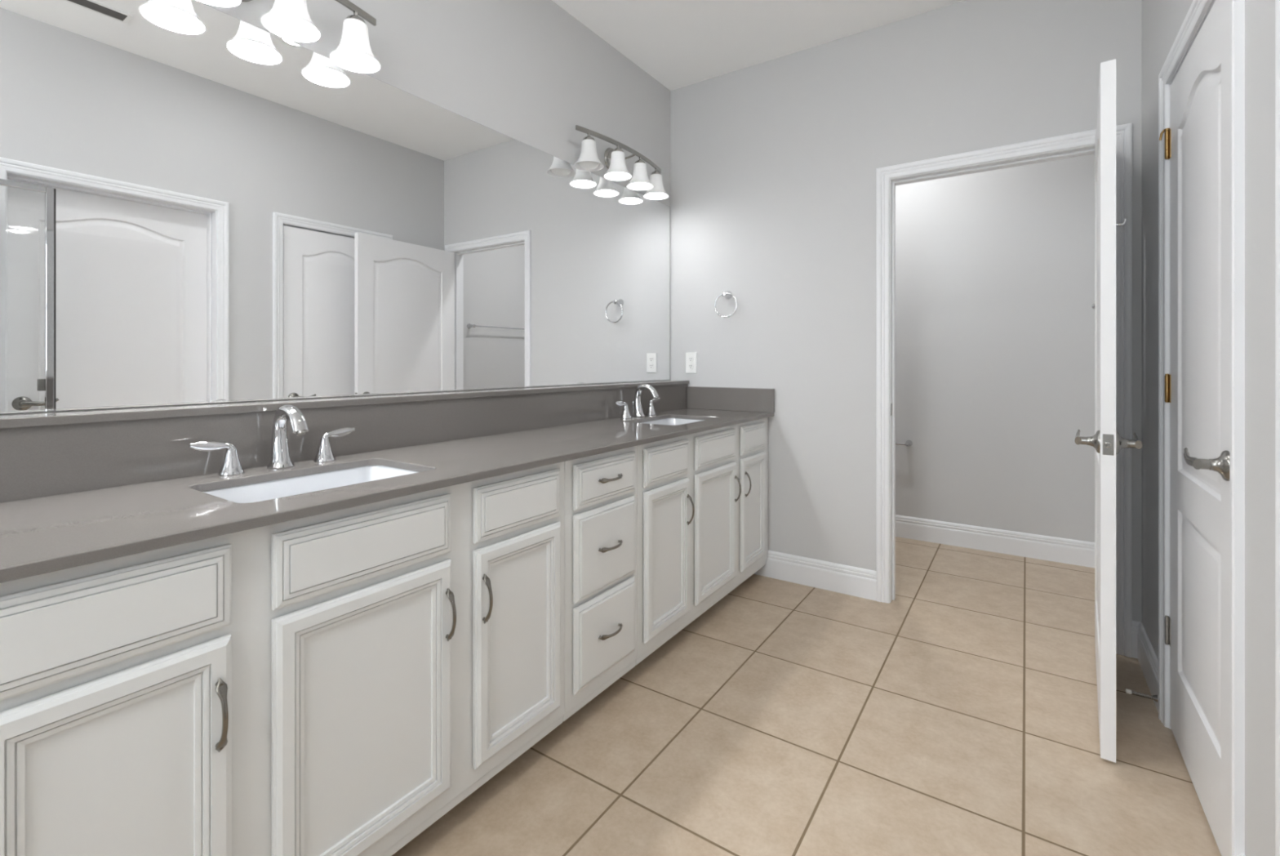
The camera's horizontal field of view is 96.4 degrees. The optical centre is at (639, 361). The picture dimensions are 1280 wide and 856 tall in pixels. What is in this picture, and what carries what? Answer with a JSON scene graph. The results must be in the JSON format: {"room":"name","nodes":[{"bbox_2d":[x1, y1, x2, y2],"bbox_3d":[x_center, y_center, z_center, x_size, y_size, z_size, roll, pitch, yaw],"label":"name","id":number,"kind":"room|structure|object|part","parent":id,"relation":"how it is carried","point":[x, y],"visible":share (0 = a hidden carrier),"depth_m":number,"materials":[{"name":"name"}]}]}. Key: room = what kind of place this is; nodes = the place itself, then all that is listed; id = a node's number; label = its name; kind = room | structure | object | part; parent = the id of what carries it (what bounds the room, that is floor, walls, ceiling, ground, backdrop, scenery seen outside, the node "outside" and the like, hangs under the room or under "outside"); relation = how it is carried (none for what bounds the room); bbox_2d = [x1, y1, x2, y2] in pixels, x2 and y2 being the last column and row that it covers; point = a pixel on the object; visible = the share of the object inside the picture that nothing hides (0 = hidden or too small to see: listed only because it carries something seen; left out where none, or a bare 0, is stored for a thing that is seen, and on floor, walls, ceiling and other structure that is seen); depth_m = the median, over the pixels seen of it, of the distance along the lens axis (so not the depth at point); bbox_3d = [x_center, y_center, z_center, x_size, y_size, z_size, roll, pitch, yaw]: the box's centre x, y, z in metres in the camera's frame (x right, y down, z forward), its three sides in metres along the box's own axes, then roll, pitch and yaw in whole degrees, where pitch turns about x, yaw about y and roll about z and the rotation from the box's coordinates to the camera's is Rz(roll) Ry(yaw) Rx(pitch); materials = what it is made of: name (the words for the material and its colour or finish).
{"room":"bathroom","nodes":[
{"label":"bathroom","id":0,"kind":"room"},
{"bbox_2d":[0,0,670,414],"bbox_3d":[-0.916,-0.235,1.933,0.120,2.800,6.080,0,0,34],"label":"wall","id":1,"kind":"structure","parent":0,"point":[528,72],"depth_m":2.41,"materials":[{"name":"grey paint"}]},
{"bbox_2d":[196,0,252,7],"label":"vanity light","id":2,"kind":"object","parent":1,"relation":"attached to","point":[220,3],"depth_m":1.46,"materials":[{"name":"white glass"}]},
{"bbox_3d":[-1.062,-0.968,1.403,0.140,0.114,0.140,0,0,34],"label":"lamp shade","id":3,"kind":"part","parent":2,"relation":"part of","materials":[{"name":"white glass"}]},
{"bbox_2d":[261,0,320,42],"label":"vanity light","id":4,"kind":"object","parent":1,"relation":"attached to","point":[290,20],"depth_m":1.55,"materials":[{"name":"white glass"}]},
{"bbox_3d":[-0.953,-0.968,1.565,0.140,0.114,0.140,0,0,34],"label":"lamp shade","id":5,"kind":"part","parent":4,"relation":"part of","materials":[{"name":"white glass"}]},
{"bbox_3d":[-0.953,-0.959,1.565,0.098,0.115,0.098,0,0,34],"label":"bulb","id":6,"kind":"part","parent":4,"relation":"part of","materials":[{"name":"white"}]},
{"bbox_2d":[0,0,670,413],"bbox_3d":[-0.635,-0.411,2.237,0.004,1.042,2.908,0,0,34],"label":"mirror","id":7,"kind":"object","parent":1,"relation":"attached to","point":[198,204],"visible":1,"depth_m":1.62,"materials":[{"name":"white mirror"}]},
{"bbox_2d":[0,383,688,502],"bbox_3d":[-0.585,0.203,2.206,0.118,0.143,2.933,0,0,34],"label":"backsplash","id":8,"kind":"structure","parent":1,"relation":"attached to","point":[35,461],"depth_m":1.47,"materials":[{"name":"grey stone"}]},
{"bbox_2d":[329,0,381,73],"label":"vanity light","id":9,"kind":"object","parent":1,"relation":"attached to","point":[353,53],"depth_m":1.72,"materials":[{"name":"white glass"}]},
{"bbox_3d":[-0.865,-0.959,1.740,0.098,0.115,0.098,0,0,34],"label":"bulb","id":10,"kind":"part","parent":9,"relation":"part of","materials":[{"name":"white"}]},
{"bbox_2d":[345,10,365,23],"bbox_3d":[-0.865,-1.044,1.740,0.059,0.039,0.059,0,0,34],"label":"socket","id":11,"kind":"object","parent":9,"relation":"attached to","point":[353,19],"depth_m":1.72,"materials":[{"name":"silver metal"}]},
{"bbox_3d":[-0.865,-0.968,1.740,0.140,0.114,0.140,0,0,34],"label":"lamp shade","id":12,"kind":"part","parent":9,"relation":"part of","materials":[{"name":"white glass"}]},
{"bbox_2d":[573,124,668,199],"bbox_3d":[-0.073,-1.002,2.909,0.184,0.202,0.732,0,0,34],"label":"vanity light","id":13,"kind":"object","parent":1,"relation":"attached to","point":[615,159],"visible":1,"depth_m":2.82,"materials":[{"name":"white glass"}]},
{"bbox_2d":[582,133,594,140],"bbox_3d":[-0.239,-1.044,2.668,0.059,0.039,0.059,0,0,34],"label":"socket","id":14,"kind":"object","parent":13,"relation":"attached to","point":[588,138],"depth_m":2.65,"materials":[{"name":"silver metal"}]},
{"bbox_3d":[-0.239,-0.968,2.668,0.140,0.114,0.140,0,0,34],"label":"lamp shade","id":15,"kind":"part","parent":13,"relation":"part of","materials":[{"name":"white glass"}]},
{"bbox_3d":[-0.239,-0.959,2.668,0.098,0.115,0.098,0,0,34],"label":"bulb","id":16,"kind":"part","parent":13,"relation":"part of","materials":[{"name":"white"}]},
{"bbox_2d":[612,145,623,151],"bbox_3d":[-0.109,-1.044,2.816,0.059,0.039,0.059,0,0,34],"label":"socket","id":17,"kind":"object","parent":13,"relation":"attached to","point":[618,149],"depth_m":2.80,"materials":[{"name":"silver metal"}]},
{"bbox_3d":[-0.109,-0.968,2.816,0.140,0.114,0.140,0,0,34],"label":"lamp shade","id":18,"kind":"part","parent":13,"relation":"part of","materials":[{"name":"white glass"}]},
{"bbox_3d":[-0.109,-0.959,2.816,0.098,0.115,0.098,0,0,34],"label":"bulb","id":19,"kind":"part","parent":13,"relation":"part of","materials":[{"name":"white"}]},
{"bbox_3d":[-0.090,-1.057,2.921,0.094,0.038,0.134,0,0,34],"label":"arm","id":20,"kind":"part","parent":13,"relation":"part of","materials":[{"name":"silver metal"}]},
{"bbox_2d":[635,156,644,163],"bbox_3d":[0.000,-1.044,2.978,0.059,0.039,0.059,0,0,34],"label":"socket","id":21,"kind":"object","parent":13,"relation":"attached to","point":[639,161],"depth_m":2.96,"materials":[{"name":"silver metal"}]},
{"bbox_3d":[0.000,-0.968,2.978,0.140,0.114,0.140,0,0,34],"label":"lamp shade","id":22,"kind":"part","parent":13,"relation":"part of","materials":[{"name":"white glass"}]},
{"bbox_3d":[0.000,-0.959,2.978,0.098,0.115,0.098,0,0,34],"label":"bulb","id":23,"kind":"part","parent":13,"relation":"part of","materials":[{"name":"white glass"}]},
{"bbox_2d":[650,168,661,174],"bbox_3d":[0.088,-1.044,3.153,0.059,0.039,0.059,0,0,34],"label":"socket","id":24,"kind":"object","parent":13,"relation":"attached to","point":[656,171],"depth_m":3.13,"materials":[{"name":"silver metal"}]},
{"bbox_3d":[0.088,-0.968,3.153,0.140,0.114,0.140,0,0,34],"label":"lamp shade","id":25,"kind":"part","parent":13,"relation":"part of","materials":[{"name":"white glass"}]},
{"bbox_3d":[0.088,-0.959,3.153,0.098,0.115,0.098,0,0,34],"label":"bulb","id":26,"kind":"part","parent":13,"relation":"part of","materials":[{"name":"white glass"}]},
{"bbox_2d":[551,0,964,90],"bbox_3d":[0.149,-1.685,1.214,2.750,0.100,6.280,0,0,34],"label":"ceiling","id":27,"kind":"structure","parent":0,"point":[678,43],"depth_m":2.78,"materials":[{"name":"white paint"}]},
{"bbox_2d":[391,536,1221,855],"bbox_3d":[0.149,1.215,1.214,2.750,0.100,6.280,0,0,34],"label":"floor","id":28,"kind":"structure","parent":0,"point":[956,714],"depth_m":1.76,"materials":[{"name":"beige tile"}]},
{"bbox_2d":[0,461,564,855],"bbox_3d":[-0.814,0.730,1.374,0.665,0.870,1.261,0,0,34],"label":"vanity cabinet","id":29,"kind":"object","parent":28,"relation":"on","point":[336,682],"visible":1,"depth_m":1.07,"materials":[{"name":"white paint"}]},
{"bbox_3d":[-0.799,0.389,0.875,0.020,0.140,0.303,0,0,34],"label":"drawer","id":30,"kind":"part","parent":29,"relation":"part of","materials":[{"name":"white paint"}]},
{"bbox_3d":[-0.799,0.752,0.875,0.020,0.550,0.303,0,0,34],"label":"door","id":31,"kind":"part","parent":29,"relation":"part of","materials":[{"name":"white paint"}]},
{"bbox_3d":[-0.707,0.601,0.968,0.031,0.127,0.017,0,0,34],"label":"handle","id":32,"kind":"part","parent":29,"relation":"part of","materials":[{"name":"grey metal"}]},
{"bbox_3d":[-0.567,0.389,1.220,0.020,0.140,0.394,0,0,34],"label":"drawer","id":33,"kind":"part","parent":29,"relation":"part of","materials":[{"name":"white paint"}]},
{"bbox_3d":[-0.567,0.752,1.220,0.020,0.550,0.394,0,0,34],"label":"door","id":34,"kind":"part","parent":29,"relation":"part of","materials":[{"name":"white paint"}]},
{"bbox_2d":[0,379,774,582],"bbox_3d":[-0.364,0.202,2.055,0.654,0.182,2.938,0,0,34],"label":"countertop","id":35,"kind":"structure","parent":29,"relation":"on","point":[77,487],"depth_m":1.37,"materials":[{"name":"grey stone"}]},
{"bbox_2d":[189,404,355,475],"bbox_3d":[-0.903,0.192,1.468,0.155,0.163,0.394,0,0,34],"label":"faucet","id":36,"kind":"object","parent":35,"relation":"on","point":[281,458],"visible":1,"depth_m":1.47,"materials":[{"name":"silver metal"}]},
{"bbox_3d":[-1.018,0.206,1.366,0.021,0.036,0.096,0,0,34],"label":"lever","id":37,"kind":"part","parent":36,"relation":"part of","materials":[{"name":"silver metal"}]},
{"bbox_3d":[-0.998,0.243,1.397,0.054,0.062,0.054,0,0,34],"label":"handle","id":38,"kind":"part","parent":36,"relation":"part of","materials":[{"name":"silver metal"}]},
{"bbox_3d":[-0.900,0.192,1.466,0.145,0.163,0.062,0,0,34],"label":"spout","id":39,"kind":"part","parent":36,"relation":"part of","materials":[{"name":"silver metal"}]},
{"bbox_3d":[-0.872,0.243,1.582,0.054,0.062,0.054,0,0,34],"label":"handle","id":40,"kind":"part","parent":36,"relation":"part of","materials":[{"name":"silver metal"}]},
{"bbox_3d":[-0.852,0.206,1.613,0.021,0.036,0.096,0,0,34],"label":"lever","id":41,"kind":"part","parent":36,"relation":"part of","materials":[{"name":"silver metal"}]},
{"bbox_2d":[202,464,417,502],"bbox_3d":[-0.760,0.361,1.368,0.347,0.134,0.503,0,0,34],"label":"sink","id":42,"kind":"object","parent":35,"relation":"in","point":[259,491],"visible":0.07,"depth_m":1.47,"materials":[{"name":"white ceramic"}]},
{"bbox_2d":[614,383,659,418],"bbox_3d":[0.025,0.192,2.844,0.155,0.163,0.394,0,0,34],"label":"faucet","id":43,"kind":"object","parent":35,"relation":"on","point":[638,411],"visible":1,"depth_m":2.85,"materials":[{"name":"silver metal"}]},
{"bbox_3d":[-0.090,0.206,2.742,0.021,0.036,0.096,0,0,34],"label":"lever","id":44,"kind":"part","parent":43,"relation":"part of","materials":[{"name":"silver metal"}]},
{"bbox_3d":[-0.069,0.243,2.773,0.054,0.062,0.054,0,0,34],"label":"handle","id":45,"kind":"part","parent":43,"relation":"part of","materials":[{"name":"silver metal"}]},
{"bbox_3d":[0.028,0.192,2.842,0.145,0.163,0.062,0,0,34],"label":"spout","id":46,"kind":"part","parent":43,"relation":"part of","materials":[{"name":"silver metal"}]},
{"bbox_3d":[0.056,0.243,2.958,0.054,0.062,0.054,0,0,34],"label":"handle","id":47,"kind":"part","parent":43,"relation":"part of","materials":[{"name":"silver metal"}]},
{"bbox_3d":[0.077,0.206,2.989,0.021,0.036,0.096,0,0,34],"label":"lever","id":48,"kind":"part","parent":43,"relation":"part of","materials":[{"name":"silver metal"}]},
{"bbox_2d":[640,417,704,425],"bbox_3d":[0.155,0.361,2.724,0.347,0.134,0.503,0,0,34],"label":"sink","id":49,"kind":"object","parent":35,"relation":"in","point":[670,421],"visible":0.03,"depth_m":2.94,"materials":[{"name":"white ceramic"}]},
{"bbox_3d":[-0.446,0.601,1.353,0.031,0.127,0.017,0,0,34],"label":"handle","id":50,"kind":"part","parent":29,"relation":"part of","materials":[{"name":"grey metal"}]},
{"bbox_3d":[-0.605,1.087,1.233,0.044,0.025,1.261,0,0,34],"label":"rail","id":51,"kind":"part","parent":29,"relation":"part of","materials":[{"name":"white paint"}]},
{"bbox_3d":[-0.384,0.601,1.445,0.031,0.127,0.017,0,0,34],"label":"handle","id":52,"kind":"part","parent":29,"relation":"part of","materials":[{"name":"grey metal"}]},
{"bbox_3d":[-0.328,0.389,1.575,0.020,0.140,0.318,0,0,34],"label":"drawer","id":53,"kind":"part","parent":29,"relation":"part of","materials":[{"name":"white paint"}]},
{"bbox_3d":[-0.328,0.752,1.575,0.020,0.550,0.318,0,0,34],"label":"door","id":54,"kind":"part","parent":29,"relation":"part of","materials":[{"name":"white paint"}]},
{"bbox_2d":[562,445,637,721],"bbox_3d":[-0.351,0.730,2.060,0.665,0.870,0.391,0,0,34],"label":"vanity cabinet","id":55,"kind":"object","parent":28,"relation":"on","point":[601,490],"visible":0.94,"depth_m":1.85,"materials":[{"name":"white paint"}]},
{"bbox_3d":[-0.142,1.087,1.919,0.044,0.025,0.391,0,0,34],"label":"rail","id":56,"kind":"part","parent":55,"relation":"part of","materials":[{"name":"white paint"}]},
{"bbox_3d":[-0.109,0.894,1.898,0.020,0.266,0.329,0,0,34],"label":"drawer","id":57,"kind":"part","parent":55,"relation":"part of","materials":[{"name":"white paint"}]},
{"bbox_3d":[-0.109,0.612,1.898,0.020,0.274,0.329,0,0,34],"label":"drawer","id":58,"kind":"part","parent":55,"relation":"part of","materials":[{"name":"white paint"}]},
{"bbox_3d":[-0.109,0.389,1.898,0.020,0.140,0.329,0,0,34],"label":"drawer","id":59,"kind":"part","parent":55,"relation":"part of","materials":[{"name":"white paint"}]},
{"bbox_3d":[-0.088,0.889,1.884,0.031,0.017,0.127,0,0,34],"label":"handle","id":60,"kind":"part","parent":55,"relation":"part of","materials":[{"name":"grey metal"}]},
{"bbox_3d":[-0.088,0.607,1.884,0.031,0.017,0.127,0,0,34],"label":"handle","id":61,"kind":"part","parent":55,"relation":"part of","materials":[{"name":"grey metal"}]},
{"bbox_3d":[-0.088,0.384,1.884,0.031,0.017,0.127,0,0,34],"label":"handle","id":62,"kind":"part","parent":55,"relation":"part of","materials":[{"name":"grey metal"}]},
{"bbox_2d":[635,417,767,664],"bbox_3d":[0.110,0.730,2.744,0.665,0.870,1.258,0,0,34],"label":"vanity cabinet","id":63,"kind":"object","parent":28,"relation":"on","point":[702,496],"visible":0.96,"depth_m":2.41,"materials":[{"name":"white paint"}]},
{"bbox_3d":[0.109,0.389,2.221,0.020,0.140,0.325,0,0,34],"label":"drawer","id":64,"kind":"part","parent":63,"relation":"part of","materials":[{"name":"white paint"}]},
{"bbox_3d":[0.109,0.752,2.221,0.020,0.550,0.325,0,0,34],"label":"door","id":65,"kind":"part","parent":63,"relation":"part of","materials":[{"name":"white paint"}]},
{"bbox_3d":[0.206,0.601,2.320,0.031,0.127,0.017,0,0,34],"label":"handle","id":66,"kind":"part","parent":63,"relation":"part of","materials":[{"name":"grey metal"}]},
{"bbox_3d":[0.319,1.087,2.603,0.044,0.025,1.258,0,0,34],"label":"rail","id":67,"kind":"part","parent":63,"relation":"part of","materials":[{"name":"white paint"}]},
{"bbox_3d":[0.344,0.389,2.571,0.020,0.140,0.392,0,0,34],"label":"drawer","id":68,"kind":"part","parent":63,"relation":"part of","materials":[{"name":"white paint"}]},
{"bbox_3d":[0.344,0.752,2.571,0.020,0.550,0.392,0,0,34],"label":"door","id":69,"kind":"part","parent":63,"relation":"part of","materials":[{"name":"white paint"}]},
{"bbox_3d":[0.463,0.601,2.701,0.031,0.127,0.017,0,0,34],"label":"handle","id":70,"kind":"part","parent":63,"relation":"part of","materials":[{"name":"grey metal"}]},
{"bbox_3d":[0.530,0.601,2.800,0.031,0.127,0.017,0,0,34],"label":"handle","id":71,"kind":"part","parent":63,"relation":"part of","materials":[{"name":"grey metal"}]},
{"bbox_3d":[0.579,0.389,2.919,0.020,0.140,0.303,0,0,34],"label":"drawer","id":72,"kind":"part","parent":63,"relation":"part of","materials":[{"name":"white paint"}]},
{"bbox_3d":[0.579,0.752,2.919,0.020,0.550,0.303,0,0,34],"label":"door","id":73,"kind":"part","parent":63,"relation":"part of","materials":[{"name":"white paint"}]},
{"bbox_2d":[670,0,1142,622],"bbox_3d":[1.113,-0.235,2.903,2.158,2.800,0.120,0,0,34],"label":"wall","id":74,"kind":"structure","parent":0,"point":[774,163],"depth_m":2.91,"materials":[{"name":"grey paint"}]},
{"bbox_2d":[685,352,696,373],"bbox_3d":[0.301,0.007,3.373,0.072,0.120,0.009,0,0,34],"label":"outlet","id":75,"kind":"object","parent":74,"relation":"attached to","point":[691,357],"visible":1,"depth_m":3.37,"materials":[{"name":"white plastic"}]},
{"bbox_2d":[688,363,693,368],"bbox_3d":[0.299,0.028,3.371,0.033,0.033,0.003,0,0,34],"label":"receptacle","id":76,"kind":"object","parent":75,"relation":"attached to","point":[690,365],"depth_m":3.37,"materials":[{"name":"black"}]},
{"bbox_2d":[688,356,693,361],"bbox_3d":[0.299,-0.014,3.371,0.033,0.033,0.003,0,0,34],"label":"receptacle","id":77,"kind":"object","parent":75,"relation":"attached to","point":[690,358],"depth_m":3.37,"materials":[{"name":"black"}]},
{"bbox_2d":[714,290,737,317],"bbox_3d":[0.491,-0.323,3.210,0.141,0.156,0.067,0,0,34],"label":"towel ring","id":78,"kind":"object","parent":74,"relation":"attached to","point":[728,295],"visible":1,"depth_m":3.19,"materials":[{"name":"silver metal"}]},
{"bbox_3d":[0.483,-0.377,3.215,0.048,0.048,0.067,0,0,34],"label":"post","id":79,"kind":"part","parent":78,"relation":"part of","materials":[{"name":"silver metal"}]},
{"bbox_2d":[753,549,876,600],"bbox_3d":[0.892,1.095,2.971,0.636,0.141,0.014,0,0,34],"label":"baseboard","id":80,"kind":"structure","parent":74,"relation":"attached to","point":[860,582],"depth_m":2.94,"materials":[{"name":"white paint"}]},
{"bbox_2d":[876,122,1132,657],"bbox_3d":[1.583,0.112,2.575,0.951,2.106,0.138,0,0,34],"label":"door frame","id":81,"kind":"structure","parent":74,"relation":"attached to","point":[1078,144],"depth_m":2.50,"materials":[{"name":"white paint"}]},
{"bbox_2d":[1074,59,1142,762],"bbox_3d":[1.607,0.141,1.983,0.156,2.023,0.842,0,0,38],"label":"door","id":82,"kind":"structure","parent":74,"relation":"in","point":[1107,442],"depth_m":1.66,"materials":[{"name":"white paint"}]},
{"bbox_3d":[1.371,0.234,1.789,0.017,0.035,0.132,0,0,38],"label":"lever","id":83,"kind":"part","parent":82,"relation":"part of","materials":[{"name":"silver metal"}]},
{"bbox_3d":[1.358,0.240,1.733,0.055,0.069,0.069,0,0,38],"label":"handle","id":84,"kind":"part","parent":82,"relation":"part of","materials":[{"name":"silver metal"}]},
{"bbox_3d":[1.607,0.141,1.982,0.035,2.023,0.824,0,0,38],"label":"panel","id":85,"kind":"part","parent":82,"relation":"part of","materials":[{"name":"white paint"}]},
{"bbox_3d":[1.356,0.240,1.656,0.025,0.060,0.002,0,0,38],"label":"latch plate","id":86,"kind":"part","parent":82,"relation":"part of","materials":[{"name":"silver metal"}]},
{"bbox_3d":[1.429,0.240,1.678,0.055,0.069,0.069,0,0,38],"label":"handle","id":87,"kind":"part","parent":82,"relation":"part of","materials":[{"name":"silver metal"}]},
{"bbox_3d":[1.481,0.234,1.705,0.017,0.035,0.132,0,0,38],"label":"lever","id":88,"kind":"part","parent":82,"relation":"part of","materials":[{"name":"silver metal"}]},
{"bbox_2d":[1132,620,1140,657],"bbox_3d":[1.957,1.095,2.253,0.030,0.141,0.014,0,0,34],"label":"baseboard","id":89,"kind":"structure","parent":74,"relation":"attached to","point":[1135,624],"depth_m":2.25,"materials":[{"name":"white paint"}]},
{"bbox_2d":[895,154,1094,542],"bbox_3d":[1.790,-0.235,3.835,2.478,2.800,0.100,0,0,34],"label":"wall","id":90,"kind":"structure","parent":0,"point":[995,268],"depth_m":3.50,"materials":[{"name":"grey paint"}]},
{"bbox_2d":[895,440,912,446],"bbox_3d":[1.691,0.538,3.794,0.202,0.042,0.077,0,0,34],"label":"toilet paper holder","id":91,"kind":"object","parent":90,"relation":"attached to","point":[908,442],"visible":0.49,"depth_m":3.75,"materials":[{"name":"silver metal"}]},
{"bbox_3d":[1.758,0.538,3.750,0.042,0.042,0.077,0,0,34],"label":"post","id":92,"kind":"part","parent":91,"relation":"part of","materials":[{"name":"silver metal"}]},
{"bbox_2d":[895,514,1094,567],"bbox_3d":[1.724,1.095,3.810,2.158,0.141,0.014,0,0,34],"label":"baseboard","id":93,"kind":"structure","parent":90,"relation":"attached to","point":[1065,550],"depth_m":3.49,"materials":[{"name":"white paint"}]},
{"bbox_2d":[1142,0,1275,855],"bbox_3d":[1.030,-0.235,0.620,0.260,2.800,6.080,0,0,34],"label":"wall","id":94,"kind":"structure","parent":0,"point":[1162,20],"depth_m":1.15,"materials":[{"name":"grey paint"}]},
{"bbox_2d":[1125,688,1158,701],"bbox_3d":[1.692,1.123,1.932,0.082,0.022,0.022,0,0,34],"label":"door stop","id":95,"kind":"object","parent":94,"relation":"attached to","point":[1154,697],"visible":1,"depth_m":1.93,"materials":[{"name":"silver metal"}]},
{"bbox_2d":[1137,622,1158,712],"bbox_3d":[1.839,1.095,2.063,0.014,0.141,0.461,0,0,34],"label":"baseboard","id":96,"kind":"structure","parent":94,"relation":"attached to","point":[1148,659],"depth_m":2.06,"materials":[{"name":"white paint"}]},
{"bbox_2d":[1159,0,1229,855],"bbox_3d":[1.482,0.141,1.542,0.096,2.023,0.704,0,0,34],"label":"door","id":97,"kind":"structure","parent":94,"relation":"in","point":[1197,139],"depth_m":1.47,"materials":[{"name":"white paint"}]},
{"bbox_3d":[1.315,0.230,1.366,0.017,0.035,0.132,0,0,34],"label":"lever","id":98,"kind":"part","parent":97,"relation":"part of","materials":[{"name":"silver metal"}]},
{"bbox_3d":[1.306,0.235,1.308,0.055,0.069,0.069,0,0,34],"label":"handle","id":99,"kind":"part","parent":97,"relation":"part of","materials":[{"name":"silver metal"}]},
{"bbox_2d":[1158,0,1244,855],"bbox_3d":[1.538,0.112,1.495,0.158,2.106,0.817,0,0,34],"label":"door frame","id":100,"kind":"structure","parent":94,"relation":"attached to","point":[1198,11],"depth_m":1.20,"materials":[{"name":"white paint"}]},
{"bbox_2d":[1275,0,1279,855],"bbox_3d":[0.908,0.112,0.562,0.158,2.106,0.949,0,0,34],"label":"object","id":101,"kind":"structure","parent":94,"relation":"attached to","point":[1277,2],"depth_m":0.99,"materials":[{"name":"white paint"}]}
]}

